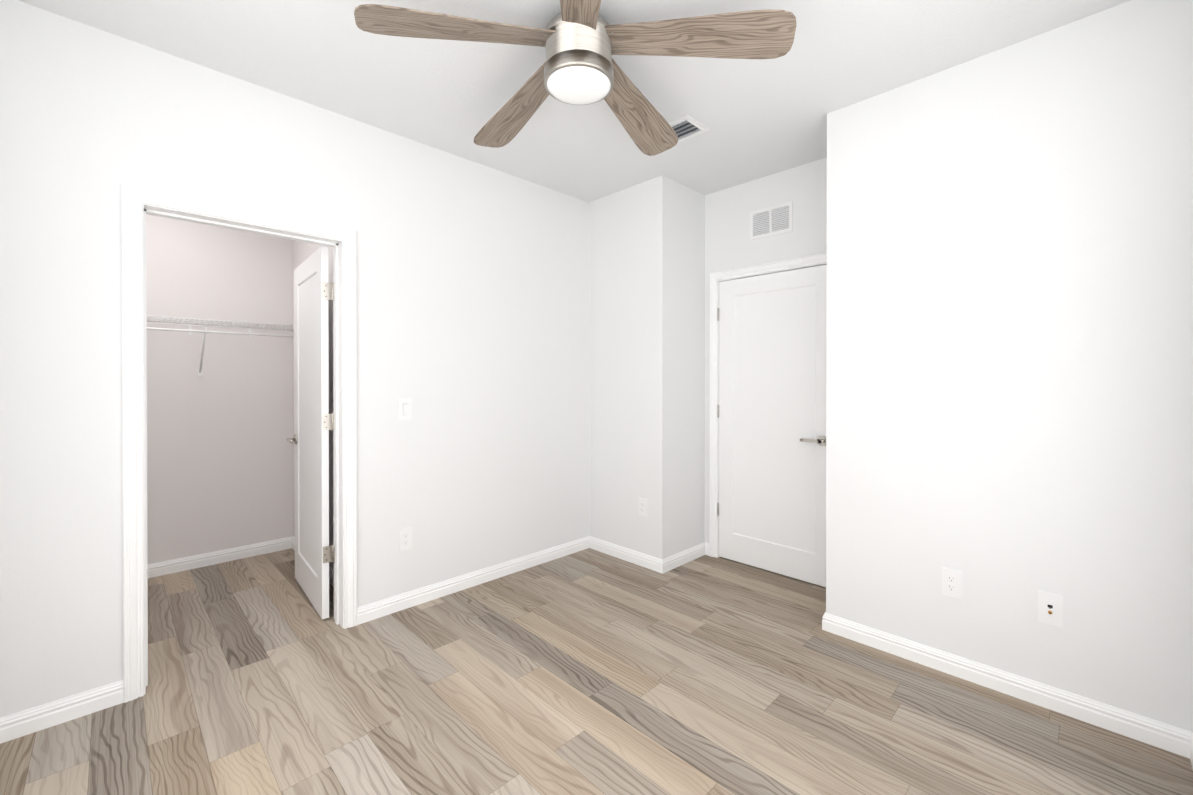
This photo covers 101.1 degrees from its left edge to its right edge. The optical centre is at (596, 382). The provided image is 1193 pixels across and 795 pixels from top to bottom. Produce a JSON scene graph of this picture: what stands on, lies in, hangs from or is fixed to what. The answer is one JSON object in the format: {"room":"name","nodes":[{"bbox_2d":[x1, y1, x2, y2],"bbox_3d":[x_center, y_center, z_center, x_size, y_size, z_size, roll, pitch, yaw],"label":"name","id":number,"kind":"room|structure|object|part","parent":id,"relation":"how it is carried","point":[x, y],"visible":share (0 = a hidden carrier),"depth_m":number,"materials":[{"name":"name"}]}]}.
{"room":"empty bedroom","nodes":[
{"label":"empty bedroom","id":0,"kind":"room"},
{"bbox_2d":[146,214,289,564],"bbox_3d":[-3.019,-0.057,3.307,1.910,2.710,0.120,0,0,-45],"label":"wall","id":1,"kind":"structure","parent":0,"point":[220,461],"depth_m":3.51,"materials":[{"name":"white paint"}]},
{"bbox_2d":[147,537,287,577],"bbox_3d":[-2.972,1.254,3.265,1.670,0.088,0.015,0,0,-45],"label":"baseboard","id":2,"kind":"structure","parent":1,"relation":"attached to","point":[211,558],"depth_m":3.50,"materials":[{"name":"white paint"}]},
{"bbox_2d":[147,315,293,376],"bbox_3d":[-2.864,-0.240,3.147,1.651,0.398,0.325,0,0,-45],"label":"wire shelf","id":3,"kind":"object","parent":1,"relation":"attached to","point":[263,326],"visible":0.46,"depth_m":3.34,"materials":[{"name":"white metal"}]},
{"bbox_2d":[290,240,333,570],"bbox_3d":[-1.820,-0.057,3.367,0.120,2.710,1.480,0,0,-45],"label":"wall","id":4,"kind":"structure","parent":0,"point":[300,251],"depth_m":3.65,"materials":[{"name":"white paint"}]},
{"bbox_2d":[288,536,333,586],"bbox_3d":[-1.860,1.254,3.312,0.020,0.088,1.450,0,0,-45],"label":"baseboard","id":5,"kind":"structure","parent":4,"relation":"attached to","point":[291,540],"depth_m":3.78,"materials":[{"name":"white paint"}]},
{"bbox_2d":[18,0,1130,201],"bbox_3d":[-0.561,-1.433,2.363,4.090,0.050,4.910,0,0,-45],"label":"ceiling","id":6,"kind":"structure","parent":0,"point":[759,118],"depth_m":2.20,"materials":[{"name":"white paint"}]},
{"bbox_2d":[354,0,796,155],"bbox_3d":[-0.083,-1.268,1.943,1.509,0.277,1.484,0,0,-45],"label":"ceiling fan","id":7,"kind":"object","parent":6,"relation":"hanging from","point":[582,42],"visible":1,"depth_m":1.80,"materials":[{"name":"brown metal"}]},
{"bbox_3d":[-0.485,-1.254,1.739,0.678,0.008,0.199,-9,14,-20],"label":"blade","id":8,"kind":"part","parent":7,"relation":"part of","materials":[{"name":"brown wood"}]},
{"bbox_3d":[-0.351,-1.256,2.247,0.199,0.008,0.678,-14,1,-39],"label":"blade","id":9,"kind":"part","parent":7,"relation":"part of","materials":[{"name":"brown wood"}]},
{"bbox_3d":[-0.043,-1.252,1.455,0.199,0.008,0.678,11,8,-4],"label":"blade","id":10,"kind":"part","parent":7,"relation":"part of","materials":[{"name":"brown wood"}]},
{"bbox_3d":[0.173,-1.256,2.277,0.199,0.008,0.678,-13,-15,31],"label":"blade","id":11,"kind":"part","parent":7,"relation":"part of","materials":[{"name":"brown wood"}]},
{"bbox_3d":[0.363,-1.254,1.787,0.678,0.008,0.199,9,-9,15],"label":"blade","id":12,"kind":"part","parent":7,"relation":"part of","materials":[{"name":"brown wood"}]},
{"bbox_2d":[669,115,708,142],"bbox_3d":[0.428,-1.401,2.778,0.205,0.018,0.356,0,0,-45],"label":"ceiling vent","id":13,"kind":"object","parent":6,"relation":"in","point":[686,127],"visible":0.48,"depth_m":2.71,"materials":[{"name":"white plastic"}]},
{"bbox_2d":[0,548,1192,794],"bbox_3d":[-0.561,1.327,2.375,4.090,0.050,4.910,0,0,-45],"label":"floor","id":14,"kind":"structure","parent":0,"point":[588,672],"depth_m":1.96,"materials":[{"name":"brown wood"}]},
{"bbox_2d":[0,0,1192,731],"bbox_3d":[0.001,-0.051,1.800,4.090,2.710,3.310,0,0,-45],"label":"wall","id":15,"kind":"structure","parent":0,"point":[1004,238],"depth_m":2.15,"materials":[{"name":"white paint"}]},
{"bbox_2d":[0,680,122,743],"bbox_3d":[-2.090,1.260,1.844,0.448,0.088,0.015,0,0,-45],"label":"baseboard","id":16,"kind":"structure","parent":15,"relation":"attached to","point":[28,721],"depth_m":1.87,"materials":[{"name":"white paint"}]},
{"bbox_2d":[121,183,356,702],"bbox_3d":[-1.668,0.246,2.373,0.903,2.112,0.191,0,0,-45],"label":"trim","id":17,"kind":"structure","parent":15,"relation":"attached to","point":[138,203],"depth_m":2.11,"materials":[{"name":"white paint"}]},
{"bbox_2d":[287,246,333,618],"bbox_3d":[-1.730,0.274,2.962,0.139,2.030,0.773,0,0,-41],"label":"closet door","id":18,"kind":"structure","parent":15,"relation":"in","point":[313,417],"depth_m":2.86,"materials":[{"name":"white paint"}]},
{"bbox_2d":[399,527,411,550],"bbox_3d":[-1.100,0.902,2.826,0.074,0.124,0.008,0,0,-45],"label":"electrical outlet","id":19,"kind":"object","parent":15,"relation":"attached to","point":[405,538],"visible":1,"depth_m":2.82,"materials":[{"name":"white plastic"}]},
{"bbox_2d":[399,398,411,419],"bbox_3d":[-1.098,0.153,2.822,0.074,0.124,0.012,0,0,-45],"label":"light switch","id":20,"kind":"object","parent":15,"relation":"attached to","point":[405,408],"visible":1,"depth_m":2.82,"materials":[{"name":"white plastic"}]},
{"bbox_2d":[357,536,587,624],"bbox_3d":[-0.669,1.254,3.247,1.739,0.088,0.015,0,0,-45],"label":"baseboard","id":21,"kind":"structure","parent":15,"relation":"attached to","point":[387,606],"depth_m":3.07,"materials":[{"name":"white paint"}]},
{"bbox_2d":[588,536,667,573],"bbox_3d":[0.203,1.253,3.590,0.015,0.088,0.715,0,0,-45],"label":"baseboard","id":22,"kind":"structure","parent":15,"relation":"attached to","point":[647,561],"depth_m":3.54,"materials":[{"name":"white paint"}]},
{"bbox_2d":[639,498,646,516],"bbox_3d":[0.327,0.882,3.468,0.008,0.124,0.074,0,0,-45],"label":"outlet","id":23,"kind":"object","parent":15,"relation":"attached to","point":[642,507],"visible":1,"depth_m":3.46,"materials":[{"name":"white plastic"}]},
{"bbox_2d":[668,542,708,570],"bbox_3d":[0.652,1.253,3.537,0.490,0.088,0.020,0,0,-45],"label":"baseboard","id":24,"kind":"structure","parent":15,"relation":"attached to","point":[683,557],"depth_m":3.54,"materials":[{"name":"white paint"}]},
{"bbox_2d":[709,252,826,557],"bbox_3d":[1.226,0.242,3.372,0.142,2.112,0.953,0,0,-45],"label":"trim","id":25,"kind":"structure","parent":15,"relation":"attached to","point":[820,259],"depth_m":3.63,"materials":[{"name":"white paint"}]},
{"bbox_2d":[750,201,792,239],"bbox_3d":[1.183,-1.094,3.333,0.008,0.195,0.300,0,0,-45],"label":"air vent","id":26,"kind":"object","parent":15,"relation":"in","point":[772,221],"visible":1,"depth_m":3.32,"materials":[{"name":"white plastic"}]},
{"bbox_2d":[717,265,826,586],"bbox_3d":[1.202,0.273,3.354,0.139,2.030,0.824,0,0,-45],"label":"entry door","id":27,"kind":"structure","parent":15,"relation":"in","point":[771,416],"depth_m":3.33,"materials":[{"name":"white paint"}]},
{"bbox_2d":[942,567,961,599],"bbox_3d":[1.587,0.897,2.192,0.008,0.124,0.074,0,0,-45],"label":"electrical outlet","id":28,"kind":"object","parent":15,"relation":"attached to","point":[952,583],"visible":1,"depth_m":2.19,"materials":[{"name":"white plastic"}]},
{"bbox_2d":[822,612,1183,755],"bbox_3d":[1.626,1.259,2.150,0.015,0.088,1.235,0,0,-45],"label":"baseboard","id":29,"kind":"structure","parent":15,"relation":"attached to","point":[1076,706],"depth_m":2.02,"materials":[{"name":"white paint"}]},
{"bbox_2d":[1038,591,1062,627],"bbox_3d":[1.812,0.905,1.959,0.017,0.124,0.074,0,0,-45],"label":"outlet","id":30,"kind":"object","parent":15,"relation":"attached to","point":[1050,608],"visible":1,"depth_m":1.96,"materials":[{"name":"white plastic"}]},
{"bbox_2d":[1184,730,1192,767],"bbox_3d":[0.961,1.265,0.606,3.130,0.088,0.015,0,0,-45],"label":"baseboard","id":31,"kind":"structure","parent":15,"relation":"attached to","point":[1188,736],"depth_m":1.70,"materials":[{"name":"white paint"}]}
]}

